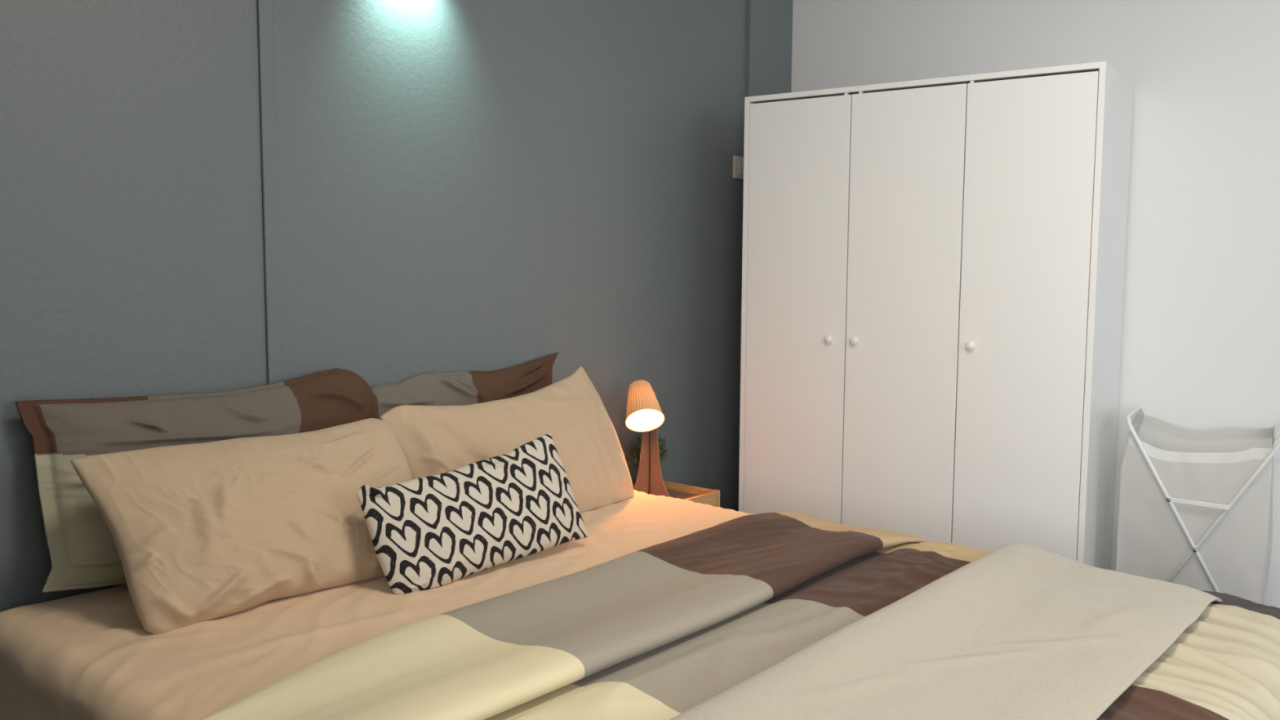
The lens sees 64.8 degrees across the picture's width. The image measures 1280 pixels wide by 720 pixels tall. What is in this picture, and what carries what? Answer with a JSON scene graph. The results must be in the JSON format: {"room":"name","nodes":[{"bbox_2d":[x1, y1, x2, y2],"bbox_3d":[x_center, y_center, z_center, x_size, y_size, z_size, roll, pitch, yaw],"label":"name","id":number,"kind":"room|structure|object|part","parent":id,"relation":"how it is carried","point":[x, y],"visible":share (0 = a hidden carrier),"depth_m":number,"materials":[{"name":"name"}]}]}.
{"room":"bedroom","nodes":[
{"label":"bedroom","id":0,"kind":"room"},
{"bbox_2d":[0,0,746,612],"bbox_3d":[-0.994,-0.424,2.570,0.150,2.680,5.050,5,7,41],"label":"wall","id":1,"kind":"structure","parent":0,"point":[463,185],"depth_m":2.75,"materials":[{"name":"grey paint"}]},
{"bbox_2d":[257,0,281,384],"bbox_3d":[-0.927,-0.420,2.526,0.010,2.680,0.038,5,7,41],"label":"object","id":2,"kind":"structure","parent":1,"relation":"attached to","point":[264,7],"depth_m":2.52,"materials":[{"name":"grey paint"}]},
{"bbox_2d":[733,155,743,179],"bbox_3d":[0.401,-0.768,4.027,0.014,0.088,0.086,5,7,41],"label":"wall switch","id":3,"kind":"object","parent":1,"relation":"attached to","point":[738,162],"visible":0.7,"depth_m":4.01,"materials":[{"name":"beige plastic"}]},
{"bbox_2d":[745,0,792,97],"bbox_3d":[0.525,-0.560,4.187,0.023,2.680,0.305,5,7,41],"label":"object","id":4,"kind":"structure","parent":1,"relation":"attached to","point":[769,23],"depth_m":4.10,"materials":[{"name":"grey paint"}]},
{"bbox_2d":[791,0,1279,608],"bbox_3d":[2.216,-0.446,3.029,4.100,2.680,0.150,5,7,41],"label":"wall","id":5,"kind":"structure","parent":0,"point":[1200,346],"depth_m":3.33,"materials":[{"name":"white paint"}]},
{"bbox_3d":[0.603,1.094,1.308,4.400,0.100,5.050,5,7,41],"label":"floor","id":6,"kind":"structure","parent":0,"visible":0},
{"bbox_2d":[0,489,754,719],"bbox_3d":[-0.006,0.741,2.101,2.041,0.455,1.855,5,7,41],"label":"mattress","id":7,"kind":"object","parent":6,"relation":"on","point":[91,655],"visible":0.21,"depth_m":1.95,"materials":[{"name":"beige fabric"}]},
{"bbox_2d":[14,368,378,592],"bbox_3d":[-0.966,0.266,2.397,0.135,0.440,0.872,5,7,41],"label":"patchwork pillow","id":8,"kind":"object","parent":7,"relation":"on","point":[83,552],"visible":0.38,"depth_m":2.21,"materials":[{"name":"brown fabric"}]},
{"bbox_2d":[70,417,413,634],"bbox_3d":[-0.794,0.338,2.219,0.258,0.332,0.753,5,7,41],"label":"pillow","id":9,"kind":"object","parent":7,"relation":"on","point":[201,532],"visible":0.88,"depth_m":2.10,"materials":[{"name":"beige fabric"}]},
{"bbox_2d":[371,351,558,419],"bbox_3d":[-0.482,0.218,3.013,0.122,0.434,0.778,5,7,41],"label":"patchwork pillow","id":10,"kind":"object","parent":7,"relation":"on","point":[468,387],"visible":0.16,"depth_m":2.98,"materials":[{"name":"brown fabric"}]},
{"bbox_2d":[356,432,589,594],"bbox_3d":[-0.371,0.349,2.389,0.157,0.285,0.594,5,7,41],"label":"cushion","id":11,"kind":"object","parent":7,"relation":"on","point":[432,531],"visible":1,"depth_m":2.32,"materials":[{"name":"white fabric"}]},
{"bbox_2d":[379,365,634,512],"bbox_3d":[-0.331,0.247,2.853,0.183,0.406,0.857,5,7,41],"label":"pillow","id":12,"kind":"object","parent":7,"relation":"on","point":[433,440],"visible":0.58,"depth_m":2.88,"materials":[{"name":"beige fabric"}]},
{"bbox_2d":[195,511,1279,719],"bbox_3d":[0.328,0.737,1.801,1.318,0.509,1.943,5,7,41],"label":"duvet","id":13,"kind":"object","parent":7,"relation":"on","point":[660,631],"visible":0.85,"depth_m":1.80,"materials":[{"name":"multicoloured fabric"}]},
{"bbox_2d":[669,542,1222,719],"bbox_3d":[0.520,0.512,1.634,0.445,0.093,1.668,5,7,41],"label":"throw blanket","id":14,"kind":"object","parent":13,"relation":"on","point":[1018,631],"visible":1,"depth_m":1.68,"materials":[{"name":"beige fabric"}]},
{"bbox_2d":[632,480,719,506],"bbox_3d":[0.062,0.648,3.532,0.303,0.385,0.317,5,7,41],"label":"nightstand","id":15,"kind":"object","parent":6,"relation":"on","point":[703,495],"visible":0.2,"depth_m":3.57,"materials":[{"name":"brown wood"}]},
{"bbox_2d":[625,379,669,497],"bbox_3d":[0.018,0.279,3.455,0.187,0.420,0.188,-3,6,-33],"label":"table lamp","id":16,"kind":"object","parent":15,"relation":"on","point":[644,414],"visible":0.98,"depth_m":3.47,"materials":[{"name":"orange fabric"}]},
{"bbox_3d":[0.007,0.147,3.436,0.066,0.071,0.060,5,7,41],"label":"bulb","id":17,"kind":"part","parent":16,"relation":"part of","materials":[{"name":"white glass"}]},
{"bbox_3d":[0.001,0.159,3.424,0.129,0.175,0.171,-2,6,-26],"label":"lamp shade","id":18,"kind":"part","parent":16,"relation":"part of","materials":[{"name":"white fabric"}]},
{"bbox_3d":[-0.018,0.334,3.510,0.109,0.299,0.009,1,5,5],"label":"cord","id":19,"kind":"part","parent":16,"relation":"part of","materials":[{"name":"black plastic"}]},
{"bbox_2d":[626,427,670,470],"bbox_3d":[0.029,0.358,3.614,0.096,0.234,0.223,5,7,41],"label":"potted plant","id":20,"kind":"object","parent":15,"relation":"on","point":[660,443],"visible":0.23,"depth_m":3.60,"materials":[{"name":"green plant"}]},
{"bbox_3d":[0.163,0.475,3.631,0.275,0.053,0.014,5,7,41],"label":"rail","id":21,"kind":"part","parent":15,"relation":"part of","materials":[{"name":"brown wood"}]},
{"bbox_3d":[0.172,0.494,3.423,0.014,0.053,0.289,5,7,41],"label":"rail","id":22,"kind":"part","parent":15,"relation":"part of","materials":[{"name":"brown wood"}]},
{"bbox_3d":[0.267,0.648,3.551,0.020,0.385,0.020,5,7,41],"label":"leg","id":23,"kind":"part","parent":15,"relation":"part of","materials":[{"name":"brown wood"}]},
{"bbox_2d":[738,61,1133,569],"bbox_3d":[0.998,-0.036,3.531,1.170,1.760,0.564,4,6,33],"label":"wardrobe","id":24,"kind":"object","parent":6,"relation":"on","point":[933,269],"visible":0.76,"depth_m":3.24,"materials":[{"name":"white wood"}]},
{"bbox_3d":[0.522,-0.068,3.853,0.018,1.760,0.550,4,6,33],"label":"panel","id":25,"kind":"part","parent":24,"relation":"part of","materials":[{"name":"white wood"}]},
{"bbox_3d":[0.540,-0.053,3.522,0.374,1.678,0.016,4,6,33],"label":"door","id":26,"kind":"part","parent":24,"relation":"part of","materials":[{"name":"white wood"}]},
{"bbox_3d":[0.642,-0.070,3.434,0.027,0.027,0.016,4,6,33],"label":"knob","id":27,"kind":"part","parent":24,"relation":"part of","materials":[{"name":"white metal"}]},
{"bbox_3d":[0.718,-0.065,3.384,0.027,0.027,0.016,4,6,33],"label":"knob","id":28,"kind":"part","parent":24,"relation":"part of","materials":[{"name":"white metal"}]},
{"bbox_3d":[0.856,-0.033,3.314,0.374,1.678,0.016,4,6,33],"label":"door","id":29,"kind":"part","parent":24,"relation":"part of","materials":[{"name":"white wood"}]},
{"bbox_3d":[1.008,-0.904,3.460,1.134,0.018,0.550,4,6,33],"label":"panel","id":30,"kind":"part","parent":24,"relation":"part of","materials":[{"name":"white wood"}]},
{"bbox_3d":[1.039,-0.044,3.174,0.027,0.027,0.016,4,6,33],"label":"knob","id":31,"kind":"part","parent":24,"relation":"part of","materials":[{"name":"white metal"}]},
{"bbox_3d":[1.172,-0.013,3.107,0.374,1.678,0.016,4,6,33],"label":"door","id":32,"kind":"part","parent":24,"relation":"part of","materials":[{"name":"white wood"}]},
{"bbox_3d":[1.483,-0.006,3.221,0.018,1.760,0.550,4,6,33],"label":"panel","id":33,"kind":"part","parent":24,"relation":"part of","materials":[{"name":"white wood"}]},
{"bbox_2d":[1115,405,1279,604],"bbox_3d":[1.719,0.520,3.100,0.480,0.705,0.360,5,7,41],"label":"laundry hamper","id":34,"kind":"object","parent":6,"relation":"on","point":[1195,510],"visible":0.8,"depth_m":2.99,"materials":[{"name":"white fabric"}]}
]}

